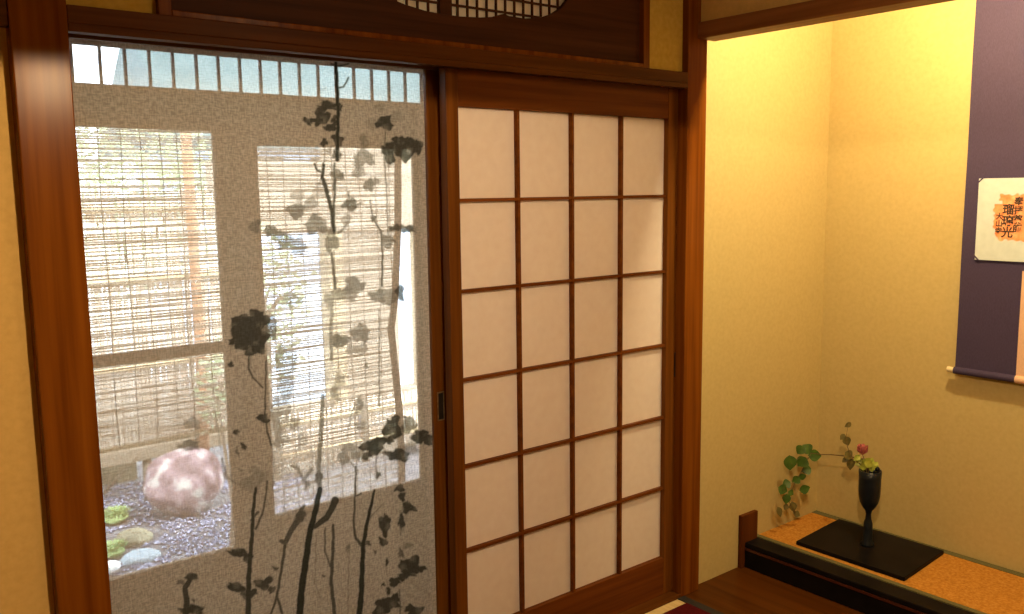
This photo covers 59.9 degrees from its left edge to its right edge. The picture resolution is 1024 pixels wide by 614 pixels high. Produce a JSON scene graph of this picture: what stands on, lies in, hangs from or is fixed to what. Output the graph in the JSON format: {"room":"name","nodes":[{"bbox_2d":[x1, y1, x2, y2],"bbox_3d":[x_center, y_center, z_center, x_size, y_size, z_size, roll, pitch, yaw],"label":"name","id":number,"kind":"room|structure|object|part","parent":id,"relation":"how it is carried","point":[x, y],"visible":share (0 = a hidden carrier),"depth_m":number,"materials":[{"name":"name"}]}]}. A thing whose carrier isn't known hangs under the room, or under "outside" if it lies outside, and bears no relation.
{"room":"traditional dwelling","nodes":[
{"label":"traditional dwelling","id":0,"kind":"room"},
{"bbox_2d":[102,462,136,484],"bbox_3d":[-3.998,1.064,4.425,4.052,0.500,0.060,-7,10,-38],"label":"wall","id":1,"kind":"structure","parent":0,"point":[131,466],"depth_m":5.61,"materials":[{"name":"brown stone"}]},
{"bbox_2d":[73,82,429,613],"bbox_3d":[-0.620,-0.034,2.875,3.400,2.200,0.080,-7,10,-38],"label":"wall","id":2,"kind":"structure","parent":0,"point":[126,86],"depth_m":2.58,"materials":[{"name":"grey wood"}]},
{"bbox_2d":[75,109,278,613],"bbox_3d":[-1.028,0.278,2.537,0.690,1.640,0.028,-7,10,-38],"label":"window","id":3,"kind":"structure","parent":2,"relation":"in","point":[83,112],"depth_m":2.64,"materials":[{"name":"grey wood"}]},
{"bbox_3d":[-1.064,-0.509,2.412,0.502,0.045,0.028,-7,10,-38],"label":"rail","id":4,"kind":"part","parent":3,"relation":"part of","materials":[{"name":"grey wood"}]},
{"bbox_3d":[-1.056,0.137,2.497,0.502,1.258,0.004,-7,10,-38],"label":"pane","id":5,"kind":"part","parent":3,"relation":"part of","materials":[{"name":"clear glass"}]},
{"bbox_3d":[-1.056,0.139,2.498,0.502,0.032,0.024,-7,10,-38],"label":"rail","id":6,"kind":"part","parent":3,"relation":"part of","materials":[{"name":"grey wood"}]},
{"bbox_3d":[-1.046,0.927,2.601,0.502,0.337,0.028,-7,10,-38],"label":"panel","id":7,"kind":"part","parent":3,"relation":"part of","materials":[{"name":"grey wood"}]},
{"bbox_2d":[70,44,406,100],"bbox_3d":[-0.777,-0.725,2.664,1.380,0.171,0.016,-7,10,-38],"label":"window","id":8,"kind":"structure","parent":2,"relation":"in","point":[149,59],"depth_m":2.60,"materials":[{"name":"grey wood"}]},
{"bbox_2d":[255,117,429,613],"bbox_3d":[-0.535,0.215,2.966,0.680,1.640,0.028,-7,10,-38],"label":"window","id":9,"kind":"structure","parent":2,"relation":"in","point":[295,123],"depth_m":3.01,"materials":[{"name":"grey wood"}]},
{"bbox_3d":[-0.562,-0.554,2.850,0.570,0.084,0.028,-7,10,-38],"label":"rail","id":10,"kind":"part","parent":9,"relation":"part of","materials":[{"name":"grey wood"}]},
{"bbox_3d":[-0.545,0.836,3.034,0.570,0.392,0.028,-7,10,-38],"label":"panel","id":11,"kind":"part","parent":9,"relation":"part of","materials":[{"name":"grey wood"}]},
{"bbox_2d":[69,38,436,613],"bbox_3d":[-0.571,0.238,2.204,0.885,1.676,0.007,-7,10,-38],"label":"curtain","id":12,"kind":"object","parent":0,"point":[248,335],"visible":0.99,"depth_m":2.17,"materials":[{"name":"fabric"}]},
{"bbox_2d":[368,592,429,613],"bbox_3d":[-0.466,1.108,2.849,3.400,0.060,0.530,-7,10,-38],"label":"floor","id":13,"kind":"structure","parent":0,"point":[403,602],"depth_m":3.13,"materials":[{"name":"grey wood"}]},
{"bbox_2d":[0,0,832,613],"bbox_3d":[-0.772,-0.035,1.980,5.255,2.560,0.075,-7,10,-38],"label":"wall","id":14,"kind":"structure","parent":0,"point":[768,94],"depth_m":3.24,"materials":[{"name":"beige paint"}]},
{"bbox_2d":[0,0,8,27],"bbox_3d":[-1.904,-0.460,0.997,2.350,0.052,0.090,-7,10,-38],"label":"trim","id":15,"kind":"structure","parent":14,"relation":"attached to","point":[3,3],"depth_m":1.69,"materials":[{"name":"brown wood"}]},
{"bbox_2d":[5,0,111,613],"bbox_3d":[-0.943,-0.043,1.829,0.103,2.500,0.106,-7,10,-38],"label":"wooden post","id":16,"kind":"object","parent":14,"relation":"attached to","point":[37,37],"depth_m":1.79,"materials":[{"name":"brown wood"}]},
{"bbox_2d":[66,4,687,88],"bbox_3d":[-0.204,-0.664,2.392,1.861,0.051,0.170,-7,10,-38],"label":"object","id":17,"kind":"structure","parent":14,"relation":"attached to","point":[84,22],"depth_m":2.11,"materials":[{"name":"brown wood"}]},
{"bbox_2d":[155,0,649,67],"bbox_3d":[-0.181,-0.929,2.329,1.507,0.492,0.077,-7,10,-38],"label":"transom panel","id":18,"kind":"object","parent":14,"relation":"attached to","point":[617,32],"visible":0.81,"depth_m":2.40,"materials":[{"name":"brown wood"}]},
{"bbox_2d":[423,69,450,613],"bbox_3d":[0.131,0.178,2.801,0.929,1.757,0.034,-7,10,-38],"label":"door","id":19,"kind":"structure","parent":14,"relation":"in","point":[430,77],"depth_m":2.50,"materials":[{"name":"brown wood"}]},
{"bbox_3d":[-0.203,0.281,2.526,0.023,0.084,0.006,-7,10,-38],"label":"door pull","id":20,"kind":"part","parent":19,"relation":"part of","materials":[{"name":"black metal"}]},
{"bbox_2d":[439,67,677,613],"bbox_3d":[0.199,0.180,2.782,0.961,1.757,0.034,-7,10,-38],"label":"door","id":21,"kind":"structure","parent":14,"relation":"in","point":[559,195],"depth_m":2.73,"materials":[{"name":"white paper"}]},
{"bbox_3d":[0.174,-0.636,2.664,0.846,0.109,0.031,-7,10,-38],"label":"rail","id":22,"kind":"part","parent":21,"relation":"part of","materials":[{"name":"brown wood"}]},
{"bbox_3d":[0.194,0.985,2.878,0.846,0.136,0.031,-7,10,-38],"label":"rail","id":23,"kind":"part","parent":21,"relation":"part of","materials":[{"name":"brown wood"}]},
{"bbox_2d":[618,591,680,613],"bbox_3d":[-0.182,1.112,2.627,1.861,0.042,0.170,-7,10,-38],"label":"trim","id":24,"kind":"structure","parent":14,"relation":"attached to","point":[671,596],"depth_m":3.07,"materials":[{"name":"brown wood"}]},
{"bbox_2d":[672,0,706,596],"bbox_3d":[0.586,-0.222,3.043,0.096,2.500,0.106,-7,10,-38],"label":"wooden post","id":25,"kind":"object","parent":14,"relation":"attached to","point":[692,99],"depth_m":3.02,"materials":[{"name":"brown wood"}]},
{"bbox_2d":[646,599,684,613],"bbox_3d":[0.022,1.422,0.420,4.295,0.060,3.560,-7,10,-38],"label":"floor","id":26,"kind":"structure","parent":0,"point":[676,603],"depth_m":3.06,"materials":[{"name":"wicker"}]},
{"bbox_2d":[663,603,710,613],"bbox_3d":[0.127,1.322,0.917,3.493,0.005,2.817,-7,10,-38],"label":"rug","id":27,"kind":"object","parent":26,"relation":"on","point":[686,608],"visible":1,"depth_m":3.03,"materials":[{"name":"red fabric"}]},
{"bbox_2d":[677,596,723,613],"bbox_3d":[1.710,1.223,1.761,0.035,0.063,3.560,-7,10,-38],"label":"trim","id":28,"kind":"structure","parent":26,"relation":"attached to","point":[685,599],"depth_m":3.07,"materials":[{"name":"brown wood"}]},
{"bbox_2d":[701,0,810,21],"bbox_3d":[1.174,-1.118,2.240,0.060,0.529,1.716,-7,10,-38],"label":"wall","id":29,"kind":"structure","parent":0,"point":[710,9],"depth_m":2.81,"materials":[{"name":"paint"}]},
{"bbox_2d":[698,0,954,40],"bbox_3d":[1.179,-0.829,2.277,0.090,0.053,1.712,-7,10,-38],"label":"trim","id":30,"kind":"structure","parent":29,"relation":"attached to","point":[812,12],"depth_m":2.64,"materials":[{"name":"brown wood"}]},
{"bbox_2d":[685,567,864,613],"bbox_3d":[1.496,1.092,2.786,0.925,0.060,1.740,-7,10,-38],"label":"floor","id":31,"kind":"structure","parent":0,"point":[738,590],"depth_m":3.13,"materials":[{"name":"brown wood"}]},
{"bbox_2d":[738,510,973,613],"bbox_3d":[1.604,0.947,2.856,0.520,0.206,1.738,-7,10,-38],"label":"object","id":32,"kind":"object","parent":31,"relation":"on","point":[862,593],"visible":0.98,"depth_m":3.12,"materials":[{"name":"black paint"}]},
{"bbox_2d":[757,510,1023,613],"bbox_3d":[1.643,0.952,2.889,0.417,0.014,1.733,-7,10,-38],"label":"mat","id":33,"kind":"object","parent":32,"relation":"on","point":[969,584],"visible":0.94,"depth_m":3.05,"materials":[{"name":"orange wicker"}]},
{"bbox_2d":[796,519,943,580],"bbox_3d":[1.320,0.890,3.286,0.330,0.015,0.440,-7,10,-38],"label":"tray","id":34,"kind":"object","parent":33,"relation":"on","point":[893,556],"visible":1,"depth_m":3.25,"materials":[{"name":"black paint"}]},
{"bbox_2d":[858,467,881,547],"bbox_3d":[1.315,0.731,3.272,0.080,0.305,0.080,-7,10,-38],"label":"vase","id":35,"kind":"object","parent":34,"relation":"on","point":[869,486],"visible":0.98,"depth_m":3.24,"materials":[{"name":"black ceramic"}]},
{"bbox_2d":[776,444,866,516],"bbox_3d":[1.206,0.691,3.423,0.330,0.289,0.195,3,8,25],"label":"leafy branch","id":36,"kind":"object","parent":35,"relation":"in","point":[790,462],"visible":0.95,"depth_m":3.47,"materials":[{"name":"green plant"}]},
{"bbox_2d":[840,422,863,471],"bbox_3d":[1.280,0.551,3.313,0.048,0.230,0.129,-7,10,-38],"label":"sprig","id":37,"kind":"object","parent":35,"relation":"in","point":[848,458],"visible":0.97,"depth_m":3.34,"materials":[{"name":"green plant"}]},
{"bbox_2d":[854,444,878,472],"bbox_3d":[1.302,0.589,3.264,0.071,0.168,0.077,-3,8,-18],"label":"rose","id":38,"kind":"object","parent":35,"relation":"in","point":[867,463],"visible":0.98,"depth_m":3.26,"materials":[{"name":"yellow plant"}]},
{"bbox_2d":[816,0,1023,572],"bbox_3d":[1.818,-0.187,2.890,0.060,2.560,1.740,-7,10,-38],"label":"wall","id":39,"kind":"structure","parent":0,"point":[948,447],"depth_m":3.29,"materials":[{"name":"beige paint"}]},
{"bbox_2d":[946,0,1023,383],"bbox_3d":[1.676,-0.587,2.921,0.036,1.696,0.394,-7,10,-38],"label":"scroll","id":40,"kind":"object","parent":39,"relation":"attached to","point":[990,329],"visible":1,"depth_m":3.01,"materials":[{"name":"purple fabric"}]},
{"bbox_3d":[1.567,0.223,3.170,0.020,0.020,0.024,-7,10,-38],"label":"knob","id":41,"kind":"part","parent":40,"relation":"part of","materials":[{"name":"gold metal"}]},
{"bbox_2d":[975,178,1023,261],"bbox_3d":[1.672,-0.290,2.955,0.003,0.277,0.242,-7,10,-38],"label":"card","id":42,"kind":"object","parent":40,"relation":"attached to","point":[1000,209],"visible":1,"depth_m":2.99,"materials":[{"name":"beige paper"}]},
{"label":"outside","id":43,"kind":"structure","parent":0,"visible":0},
{"bbox_2d":[76,127,226,452],"bbox_3d":[-1.199,-0.087,2.827,0.620,1.087,0.018,-7,10,-38],"label":"bamboo blind","id":44,"kind":"object","parent":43,"point":[85,137],"visible":0.09,"depth_m":2.85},
{"bbox_3d":[-1.191,0.445,2.898,0.611,0.014,0.014,-7,10,-38],"label":"rod","id":45,"kind":"part","parent":44,"relation":"part of","materials":[{"name":"brown wood"}]},
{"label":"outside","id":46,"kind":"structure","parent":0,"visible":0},
{"bbox_2d":[257,147,405,510],"bbox_3d":[-0.679,0.047,3.328,0.653,1.496,0.018,-7,10,-38],"label":"bamboo blind","id":47,"kind":"object","parent":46,"point":[311,153],"visible":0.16,"depth_m":3.34,"materials":[{"name":"grey wood"}]},
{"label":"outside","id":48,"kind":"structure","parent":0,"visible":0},
{"bbox_2d":[94,351,418,576],"bbox_3d":[-3.241,0.814,8.236,13.000,0.080,11.340,-7,10,-38],"label":"ground","id":49,"kind":"structure","parent":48,"point":[139,469],"depth_m":5.35,"materials":[{"name":"grey gravel"}]},
{"bbox_2d":[107,539,125,555],"bbox_3d":[-2.006,1.214,4.461,0.160,0.080,0.160,-7,10,-38],"label":"clump","id":50,"kind":"object","parent":49,"relation":"on","point":[108,548],"visible":0.23,"depth_m":4.44,"materials":[{"name":"green plant"}]},
{"bbox_2d":[104,505,130,524],"bbox_3d":[-2.199,1.152,4.934,0.180,0.094,0.188,-1,8,-4],"label":"clump","id":51,"kind":"object","parent":49,"relation":"on","point":[106,514],"visible":0.3,"depth_m":4.88,"materials":[{"name":"green plant"}]},
{"bbox_2d":[103,455,137,493],"bbox_3d":[-2.304,0.990,5.215,0.458,0.334,0.018,5,10,39],"label":"bamboo stake","id":52,"kind":"object","parent":49,"relation":"on","point":[123,470],"visible":0.23,"depth_m":5.17,"materials":[{"name":"brown wood"}]},
{"bbox_2d":[116,527,152,547],"bbox_3d":[-1.975,1.212,4.650,0.177,0.107,0.170,-7,10,-38],"label":"stepping stone","id":53,"kind":"object","parent":49,"relation":"on","point":[141,529],"visible":0.17,"depth_m":4.60,"materials":[{"name":"beige stone"}]},
{"bbox_2d":[120,548,160,566],"bbox_3d":[-1.851,1.266,4.423,0.192,0.079,0.150,-7,10,-38],"label":"stepping stone","id":54,"kind":"object","parent":49,"relation":"on","point":[140,549],"visible":0.27,"depth_m":4.39,"materials":[{"name":"grey stone"}]},
{"bbox_2d":[77,127,216,341],"bbox_3d":[-3.411,-0.487,8.041,2.310,2.577,2.398,-7,10,-38],"label":"tree","id":55,"kind":"object","parent":49,"relation":"on","point":[131,176],"visible":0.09,"depth_m":7.74,"materials":[{"name":"green plant"}]},
{"bbox_2d":[80,133,227,500],"bbox_3d":[-2.989,0.132,4.397,3.596,2.270,0.170,-7,10,-38],"label":"fence","id":56,"kind":"object","parent":49,"relation":"on","point":[193,227],"visible":0.06,"depth_m":5.15,"materials":[{"name":"brown wood"}]},
{"bbox_3d":[-2.144,1.010,5.232,0.049,0.292,0.052,-7,10,-38],"label":"post","id":57,"kind":"part","parent":56,"relation":"part of","materials":[{"name":"brown wood"}]},
{"bbox_3d":[-2.995,-0.448,4.327,3.572,0.036,0.036,-7,10,-38],"label":"rail","id":58,"kind":"part","parent":56,"relation":"part of","materials":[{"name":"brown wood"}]},
{"bbox_3d":[-2.990,-0.052,4.380,3.572,0.036,0.036,-7,10,-38],"label":"rail","id":59,"kind":"part","parent":56,"relation":"part of","materials":[{"name":"brown wood"}]},
{"bbox_3d":[-2.984,0.444,4.445,3.572,0.036,0.036,-7,10,-38],"label":"rail","id":60,"kind":"part","parent":56,"relation":"part of","materials":[{"name":"brown wood"}]},
{"bbox_3d":[-2.996,0.946,4.535,3.572,0.078,0.100,-7,10,-38],"label":"rail","id":61,"kind":"part","parent":56,"relation":"part of","materials":[{"name":"brown wood"}]},
{"bbox_3d":[-1.857,-0.126,5.210,0.070,1.999,0.060,-7,10,-38],"label":"post","id":62,"kind":"part","parent":56,"relation":"part of","materials":[{"name":"brown wood"}]},
{"bbox_2d":[142,448,223,516],"bbox_3d":[-1.867,0.991,5.029,0.439,0.388,0.363,-7,10,-38],"label":"boulder","id":63,"kind":"object","parent":49,"relation":"on","point":[200,453],"visible":0.32,"depth_m":4.92,"materials":[{"name":"stone"}]},
{"bbox_2d":[192,336,233,545],"bbox_3d":[-1.318,0.715,4.058,0.259,1.184,0.259,-7,10,-38],"label":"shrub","id":64,"kind":"object","parent":49,"relation":"on","point":[221,394],"visible":0.1,"depth_m":4.01,"materials":[{"name":"green plant"}]},
{"bbox_2d":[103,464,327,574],"bbox_3d":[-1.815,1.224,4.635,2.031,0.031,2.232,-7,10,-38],"label":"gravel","id":65,"kind":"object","parent":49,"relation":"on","point":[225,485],"visible":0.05,"depth_m":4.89,"materials":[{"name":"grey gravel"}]},
{"bbox_2d":[109,560,120,572],"bbox_3d":[-1.906,1.236,4.235,0.073,0.065,0.085,-7,10,-38],"label":"stone","id":66,"kind":"object","parent":65,"relation":"on","point":[113,560],"visible":0.18,"depth_m":4.21,"materials":[{"name":"white stone"}]},
{"bbox_2d":[92,310,412,401],"bbox_3d":[-1.963,0.275,11.877,6.399,0.025,7.200,-7,10,-38],"label":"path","id":67,"kind":"structure","parent":49,"relation":"on","point":[403,324],"depth_m":9.94,"materials":[{"name":"grey stone"}]},
{"bbox_2d":[99,49,416,325],"bbox_3d":[-3.212,-1.953,13.502,4.808,4.089,3.500,-7,10,-38],"label":"house","id":68,"kind":"structure","parent":67,"relation":"on","point":[157,53],"depth_m":12.27,"materials":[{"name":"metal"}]},
{"bbox_2d":[209,223,316,437],"bbox_3d":[-1.689,0.211,6.080,0.743,1.666,0.711,4,9,33],"label":"tree","id":69,"kind":"object","parent":49,"relation":"on","point":[279,301],"visible":0.05,"depth_m":6.05,"materials":[{"name":"green plant"}]},
{"bbox_2d":[205,148,416,416],"bbox_3d":[-1.374,-0.227,7.202,2.066,2.210,0.200,-7,10,-38],"label":"gate","id":70,"kind":"object","parent":49,"relation":"on","point":[326,177],"visible":0.02,"depth_m":7.22,"materials":[{"name":"beige paint"}]},
{"bbox_3d":[-1.439,0.137,7.182,0.124,1.495,0.160,-7,10,-38],"label":"post","id":71,"kind":"part","parent":70,"relation":"part of","materials":[{"name":"brown wood"}]},
{"bbox_3d":[-1.196,0.107,7.387,0.514,1.495,0.120,-7,10,-38],"label":"wall panel","id":72,"kind":"part","parent":70,"relation":"part of","materials":[{"name":"beige paint"}]},
{"bbox_3d":[-0.699,0.050,7.769,0.317,1.495,0.160,-7,10,-38],"label":"post","id":73,"kind":"part","parent":70,"relation":"part of","materials":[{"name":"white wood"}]},
{"bbox_2d":[271,389,417,480],"bbox_3d":[-0.998,0.821,5.985,1.311,0.441,0.076,-7,10,-38],"label":"fence","id":74,"kind":"object","parent":49,"relation":"on","point":[406,408],"visible":0.06,"depth_m":5.90,"materials":[{"name":"brown wood"}]},
{"bbox_3d":[-0.992,0.901,5.989,1.263,0.032,0.032,-7,10,-38],"label":"rail","id":75,"kind":"part","parent":74,"relation":"part of","materials":[{"name":"brown wood"}]},
{"bbox_3d":[-0.994,0.702,5.963,1.263,0.032,0.032,-7,10,-38],"label":"rail","id":76,"kind":"part","parent":74,"relation":"part of","materials":[{"name":"brown wood"}]},
{"bbox_3d":[-0.990,0.832,5.976,0.048,0.422,0.050,-7,10,-38],"label":"post","id":77,"kind":"part","parent":74,"relation":"part of","materials":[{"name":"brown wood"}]}
]}

